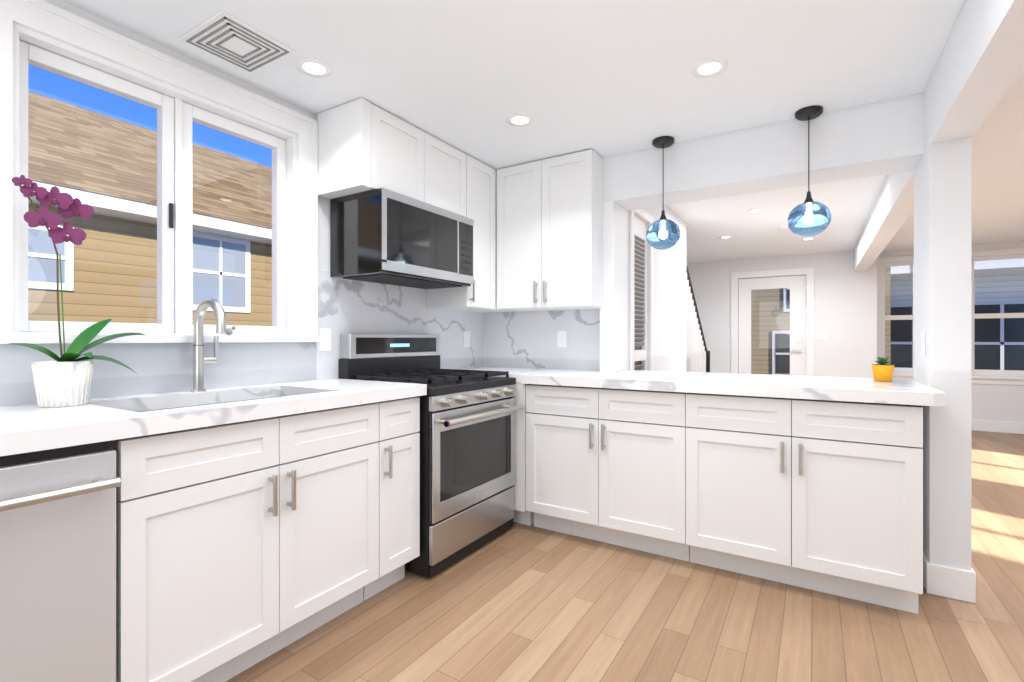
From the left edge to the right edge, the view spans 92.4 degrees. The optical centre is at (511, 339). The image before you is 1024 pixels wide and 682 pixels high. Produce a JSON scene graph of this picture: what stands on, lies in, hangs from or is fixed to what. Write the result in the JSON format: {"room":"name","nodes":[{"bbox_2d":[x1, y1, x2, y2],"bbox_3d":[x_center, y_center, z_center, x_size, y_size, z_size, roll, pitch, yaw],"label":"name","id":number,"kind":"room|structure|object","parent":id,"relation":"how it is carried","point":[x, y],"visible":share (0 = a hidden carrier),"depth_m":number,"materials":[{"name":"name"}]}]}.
{"room":"kitchen","nodes":[
{"label":"kitchen","id":0,"kind":"room"},
{"bbox_2d":[29,0,338,396],"bbox_3d":[-0.172,-0.013,4.104,0.180,2.308,11.300,0,0,32],"label":"wall","id":1,"kind":"structure","parent":0,"point":[323,233],"depth_m":2.19,"materials":[{"name":"white paint"}]},
{"bbox_2d":[0,0,317,335],"bbox_3d":[-1.407,-0.570,2.058,0.200,1.107,1.228,0,0,32],"label":"kitchen window","id":2,"kind":"structure","parent":1,"relation":"in","point":[180,96],"depth_m":2.01,"materials":[{"name":"white"}]},
{"bbox_2d":[226,326,235,334],"bbox_3d":[-1.243,-0.038,2.138,0.028,0.042,0.078,0,0,32],"label":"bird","id":3,"kind":"object","parent":2,"relation":"on","point":[229,331],"visible":0.88,"depth_m":2.14,"materials":[{"name":"grey metal"}]},
{"bbox_2d":[0,270,599,405],"bbox_3d":[-0.786,-0.074,1.952,1.030,0.570,3.790,0,0,32],"label":"backsplash","id":4,"kind":"structure","parent":1,"relation":"attached to","point":[164,363],"depth_m":2.59,"materials":[{"name":"stone"}]},
{"bbox_2d":[319,329,330,350],"bbox_3d":[-0.979,0.003,2.576,0.008,0.116,0.072,0,0,32],"label":"electrical outlet plate","id":5,"kind":"object","parent":4,"relation":"attached to","point":[325,340],"depth_m":2.57,"materials":[{"name":"white plastic"}]},
{"bbox_2d":[464,331,469,346],"bbox_3d":[-0.333,0.001,3.627,0.008,0.116,0.072,0,0,32],"label":"electrical outlet plate","id":6,"kind":"object","parent":4,"relation":"attached to","point":[466,333],"depth_m":3.62,"materials":[{"name":"white plastic"}]},
{"bbox_2d":[557,331,566,347],"bbox_3d":[0.352,0.001,3.450,0.072,0.116,0.008,0,0,32],"label":"electrical outlet plate","id":7,"kind":"object","parent":4,"relation":"attached to","point":[561,335],"depth_m":3.45,"materials":[{"name":"white plastic"}]},
{"bbox_2d":[317,98,465,216],"bbox_3d":[-0.645,-0.954,2.806,0.332,0.419,0.839,0,0,32],"label":"upper cabinet","id":8,"kind":"object","parent":1,"relation":"attached to","point":[364,145],"visible":0.9,"depth_m":2.52,"materials":[{"name":"white wood"}]},
{"bbox_2d":[330,188,473,288],"bbox_3d":[-0.600,-0.533,2.826,0.387,0.417,0.759,0,0,32],"label":"over-the-range microwave","id":9,"kind":"object","parent":8,"relation":"attached to","point":[383,236],"visible":1,"depth_m":2.57,"materials":[{"name":"black"}]},
{"bbox_2d":[427,155,516,312],"bbox_3d":[-0.239,-0.683,3.433,0.366,0.959,0.649,0,0,32],"label":"upper cabinet","id":10,"kind":"object","parent":1,"relation":"attached to","point":[479,295],"visible":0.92,"depth_m":3.23,"materials":[{"name":"white wood"}]},
{"bbox_2d":[62,0,1023,262],"bbox_3d":[2.928,-1.217,2.198,7.500,0.100,11.300,0,0,32],"label":"ceiling","id":11,"kind":"structure","parent":0,"point":[604,78],"depth_m":2.17,"materials":[{"name":"white paint"}]},
{"bbox_2d":[179,10,295,73],"bbox_3d":[-1.082,-1.161,1.942,0.310,0.012,0.290,0,0,32],"label":"ceiling vent","id":12,"kind":"object","parent":11,"relation":"in","point":[230,39],"visible":1,"depth_m":1.92,"materials":[{"name":"white metal"}]},
{"bbox_2d":[296,58,332,77],"bbox_3d":[-0.849,-1.164,2.111,0.146,0.006,0.146,0,0,23],"label":"recessed light","id":13,"kind":"object","parent":11,"relation":"in","point":[311,67],"depth_m":2.11,"materials":[{"name":"white"}]},
{"bbox_2d":[506,114,533,126],"bbox_3d":[0.043,-1.164,2.612,0.146,0.006,0.146,0,0,23],"label":"recessed light","id":14,"kind":"object","parent":11,"relation":"in","point":[518,120],"depth_m":2.61,"materials":[{"name":"white"}]},
{"bbox_2d":[646,136,680,249],"bbox_3d":[0.886,-0.846,2.878,0.194,0.640,0.194,0,0,32],"label":"pendant light","id":15,"kind":"object","parent":11,"relation":"hanging from","point":[663,232],"visible":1,"depth_m":2.82,"materials":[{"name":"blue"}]},
{"bbox_2d":[691,58,727,77],"bbox_3d":[0.850,-1.164,2.110,0.146,0.006,0.146,0,0,23],"label":"recessed light","id":16,"kind":"object","parent":11,"relation":"in","point":[706,68],"depth_m":2.11,"materials":[{"name":"white"}]},
{"bbox_2d":[719,236,732,238],"bbox_3d":[2.442,-1.164,5.607,0.146,0.006,0.146,0,0,23],"label":"recessed light","id":17,"kind":"object","parent":11,"relation":"in","point":[722,237],"depth_m":5.62,"materials":[{"name":"white"}]},
{"bbox_2d":[746,209,763,212],"bbox_3d":[2.208,-1.164,4.461,0.146,0.006,0.146,0,0,23],"label":"recessed light","id":18,"kind":"object","parent":11,"relation":"in","point":[752,210],"depth_m":4.46,"materials":[{"name":"white"}]},
{"bbox_2d":[777,224,788,229],"bbox_3d":[2.796,-1.149,5.038,0.130,0.034,0.130,0,0,32],"label":"smoke detector","id":19,"kind":"object","parent":11,"relation":"attached to","point":[783,227],"visible":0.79,"depth_m":5.01,"materials":[{"name":"white plastic"}]},
{"bbox_2d":[801,237,814,239],"bbox_3d":[3.438,-1.164,5.699,0.146,0.006,0.146,0,0,-13],"label":"recessed light","id":20,"kind":"object","parent":11,"relation":"in","point":[810,238],"depth_m":5.67,"materials":[{"name":"white"}]},
{"bbox_2d":[787,105,830,236],"bbox_3d":[1.518,-0.846,2.511,0.194,0.640,0.194,0,0,32],"label":"pendant light","id":21,"kind":"object","parent":11,"relation":"hanging from","point":[809,217],"visible":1,"depth_m":2.46,"materials":[{"name":"blue glass"}]},
{"bbox_2d":[853,0,1023,271],"bbox_3d":[1.907,-1.023,2.122,0.140,0.288,10.100,0,0,32],"label":"beam","id":22,"kind":"structure","parent":11,"relation":"attached to","point":[978,69],"depth_m":1.81,"materials":[{"name":"white paint"}]},
{"bbox_2d":[543,201,626,371],"bbox_3d":[0.891,-0.013,3.133,2.650,2.308,0.280,0,0,32],"label":"wall","id":23,"kind":"structure","parent":0,"point":[613,333],"depth_m":3.16,"materials":[{"name":"white paint"}]},
{"bbox_2d":[497,149,602,311],"bbox_3d":[0.264,-0.683,3.297,0.698,0.959,0.354,0,0,32],"label":"upper cabinet","id":24,"kind":"object","parent":23,"relation":"attached to","point":[549,234],"visible":0.98,"depth_m":3.15,"materials":[{"name":"white wood"}]},
{"bbox_2d":[603,92,923,210],"bbox_3d":[1.330,-1.023,2.864,1.620,0.288,0.280,0,0,32],"label":"header","id":25,"kind":"object","parent":23,"relation":"attached to","point":[883,137],"visible":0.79,"depth_m":2.67,"materials":[{"name":"white paint"}]},
{"bbox_2d":[226,430,1023,681],"bbox_3d":[2.928,1.171,2.198,7.500,0.060,11.300,0,0,32],"label":"floor","id":26,"kind":"structure","parent":0,"point":[518,602],"depth_m":1.96,"materials":[{"name":"beige wood"}]},
{"bbox_2d":[0,440,120,681],"bbox_3d":[-1.431,0.695,1.190,0.670,0.852,0.592,0,0,32],"label":"dishwasher","id":27,"kind":"object","parent":26,"relation":"on","point":[57,564],"visible":0.98,"depth_m":1.20,"materials":[{"name":"silver metal"}]},
{"bbox_2d":[112,396,378,681],"bbox_3d":[-1.053,0.702,1.851,0.656,0.878,0.911,0,0,32],"label":"base cabinet","id":28,"kind":"object","parent":26,"relation":"on","point":[242,546],"visible":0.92,"depth_m":1.59,"materials":[{"name":"white wood"}]},
{"bbox_2d":[0,378,426,455],"bbox_3d":[-1.299,0.236,1.448,0.640,0.050,2.394,0,0,32],"label":"countertop","id":29,"kind":"structure","parent":28,"relation":"on","point":[31,427],"depth_m":1.54,"materials":[{"name":"stone"}]},
{"bbox_2d":[9,175,144,407],"bbox_3d":[-1.400,-0.147,1.593,0.238,0.714,0.355,0,0,32],"label":"orchid","id":30,"kind":"object","parent":29,"relation":"on","point":[64,380],"visible":1,"depth_m":1.55,"materials":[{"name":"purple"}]},
{"bbox_2d":[191,298,225,391],"bbox_3d":[-1.188,0.025,1.966,0.214,0.372,0.103,0,0,32],"label":"faucet","id":31,"kind":"object","parent":29,"relation":"on","point":[199,359],"visible":1,"depth_m":1.97,"materials":[{"name":"silver metal"}]},
{"bbox_2d":[141,396,280,411],"bbox_3d":[-1.069,0.354,1.830,0.423,0.182,0.723,0,0,32],"label":"sink","id":32,"kind":"object","parent":29,"relation":"in","point":[206,404],"visible":0.06,"depth_m":1.97,"materials":[{"name":"silver metal"}]},
{"bbox_2d":[363,396,419,600],"bbox_3d":[-0.747,0.702,2.349,0.656,0.878,0.249,0,0,32],"label":"base cabinet","id":33,"kind":"object","parent":26,"relation":"on","point":[399,485],"visible":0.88,"depth_m":2.20,"materials":[{"name":"white wood"}]},
{"bbox_2d":[339,333,523,577],"bbox_3d":[-0.424,0.545,2.770,0.729,1.152,0.754,0,0,32],"label":"range","id":34,"kind":"object","parent":26,"relation":"on","point":[467,432],"visible":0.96,"depth_m":2.60,"materials":[{"name":"silver metal"}]},
{"bbox_2d":[513,383,533,525],"bbox_3d":[-0.073,0.702,3.362,0.723,0.878,0.598,0,0,32],"label":"base cabinet","id":35,"kind":"object","parent":26,"relation":"on","point":[523,516],"visible":0.19,"depth_m":2.94,"materials":[{"name":"white wood"}]},
{"bbox_2d":[526,384,689,561],"bbox_3d":[0.618,0.702,2.913,0.911,0.878,0.634,0,0,32],"label":"base cabinet","id":36,"kind":"object","parent":26,"relation":"on","point":[606,465],"visible":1,"depth_m":2.65,"materials":[{"name":"white wood"}]},
{"bbox_2d":[457,366,945,405],"bbox_3d":[0.776,0.236,2.926,2.626,0.050,0.810,0,0,32],"label":"countertop","id":37,"kind":"structure","parent":36,"relation":"on","point":[894,391],"depth_m":2.44,"materials":[{"name":"stone"}]},
{"bbox_2d":[871,357,893,381],"bbox_3d":[1.852,0.150,2.449,0.097,0.120,0.098,0,0,32],"label":"succulent pot","id":38,"kind":"object","parent":37,"relation":"on","point":[882,370],"visible":1,"depth_m":2.42,"materials":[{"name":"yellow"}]},
{"bbox_2d":[686,393,922,613],"bbox_3d":[1.397,0.702,2.434,0.911,0.878,0.634,0,0,32],"label":"base cabinet","id":39,"kind":"object","parent":26,"relation":"on","point":[825,496],"visible":0.98,"depth_m":2.17,"materials":[{"name":"white wood"}]},
{"bbox_2d":[914,80,970,570],"bbox_3d":[2.044,-0.013,2.345,0.140,2.308,0.415,0,0,32],"label":"column","id":40,"kind":"structure","parent":26,"relation":"on","point":[942,244],"depth_m":2.18,"materials":[{"name":"white paint"}]},
{"bbox_2d":[921,332,925,356],"bbox_3d":[1.935,0.023,2.310,0.006,0.115,0.070,0,0,32],"label":"electrical outlet plate","id":41,"kind":"object","parent":40,"relation":"attached to","point":[923,334],"depth_m":2.29,"materials":[{"name":"white plastic"}]},
{"bbox_2d":[923,551,975,602],"bbox_3d":[2.044,1.073,2.345,0.164,0.135,0.439,0,0,32],"label":"baseboard","id":42,"kind":"structure","parent":40,"relation":"attached to","point":[950,582],"depth_m":2.16,"materials":[{"name":"white wood"}]},
{"bbox_2d":[627,205,685,371],"bbox_3d":[1.216,-0.013,4.167,0.120,2.308,1.820,0,0,32],"label":"wall","id":43,"kind":"structure","parent":0,"point":[669,309],"depth_m":4.28,"materials":[{"name":"white paint"}]},
{"bbox_2d":[630,209,652,370],"bbox_3d":[0.917,0.093,3.646,0.117,2.095,0.530,0,0,32],"label":"door","id":44,"kind":"structure","parent":43,"relation":"in","point":[638,297],"depth_m":3.68,"materials":[{"name":"white wood"}]},
{"bbox_2d":[686,251,876,377],"bbox_3d":[3.575,-0.013,7.259,2.900,2.308,0.400,0,0,32],"label":"wall","id":45,"kind":"structure","parent":0,"point":[845,307],"depth_m":6.63,"materials":[{"name":"white paint"}]},
{"bbox_2d":[731,267,813,375],"bbox_3d":[3.692,0.081,6.990,1.040,2.120,0.105,0,0,32],"label":"entry door","id":46,"kind":"structure","parent":45,"relation":"in","point":[801,305],"depth_m":6.90,"materials":[{"name":"white wood"}]},
{"bbox_2d":[816,331,825,339],"bbox_3d":[4.184,-0.049,6.644,0.120,0.116,0.006,0,0,32],"label":"electrical outlet plate","id":47,"kind":"object","parent":45,"relation":"attached to","point":[820,335],"depth_m":6.64,"materials":[{"name":"white plastic"}]},
{"bbox_2d":[877,242,1023,422],"bbox_3d":[6.828,-0.013,5.581,4.400,2.308,0.150,0,0,32],"label":"wall","id":48,"kind":"structure","parent":0,"point":[997,402],"depth_m":6.04,"materials":[{"name":"white paint"}]},
{"bbox_2d":[877,248,1023,384],"bbox_3d":[6.101,-0.271,5.964,2.732,1.648,0.120,0,0,32],"label":"window","id":49,"kind":"structure","parent":48,"relation":"in","point":[1007,377],"depth_m":6.17,"materials":[{"name":"white"}]},
{"bbox_2d":[971,419,1023,433],"bbox_3d":[4.041,1.073,1.049,4.400,0.135,10.489,0,0,32],"label":"baseboard","id":50,"kind":"structure","parent":48,"relation":"attached to","point":[999,426],"depth_m":6.02,"materials":[{"name":"white wood"}]},
{"label":"outside","id":51,"kind":"structure","parent":0,"visible":0},
{"bbox_3d":[-0.960,5.241,2.652,80.000,0.200,80.000,0,0,32],"label":"ground","id":52,"kind":"structure","parent":51,"visible":0},
{"bbox_2d":[28,180,271,325],"bbox_3d":[-5.884,1.846,8.028,6.380,6.590,20.000,0,0,32],"label":"house","id":53,"kind":"structure","parent":52,"relation":"on","point":[221,258],"depth_m":5.37,"materials":[{"name":"beige wood"}]},
{"bbox_2d":[28,91,271,227],"bbox_3d":[-5.023,-2.649,7.499,4.400,2.420,20.000,0,0,32],"label":"roof","id":54,"kind":"structure","parent":53,"relation":"on","point":[120,128],"depth_m":6.57,"materials":[{"name":"brown"}]},
{"bbox_2d":[751,266,890,374],"bbox_3d":[5.098,-0.359,11.168,5.400,11.000,1.945,0,0,32],"label":"house","id":55,"kind":"structure","parent":52,"relation":"on","point":[780,330],"depth_m":9.94,"materials":[{"name":"beige"}]},
{"bbox_2d":[891,258,1023,370],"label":"window","id":56,"kind":"structure","parent":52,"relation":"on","point":[991,301],"depth_m":10.76,"materials":[{"name":"glass"}]},
{"bbox_3d":[1.208,0.107,5.096,1.126,2.068,2.605,0,0,32],"label":"stairs","id":57,"kind":"structure","parent":0,"visible":0},
{"bbox_2d":[686,266,709,371],"bbox_3d":[2.056,0.201,5.438,0.050,1.881,1.244,0,0,32],"label":"stair rail","id":58,"kind":"object","parent":57,"relation":"attached to","point":[697,353],"visible":0.62,"depth_m":5.25,"materials":[{"name":"black"}]}
]}

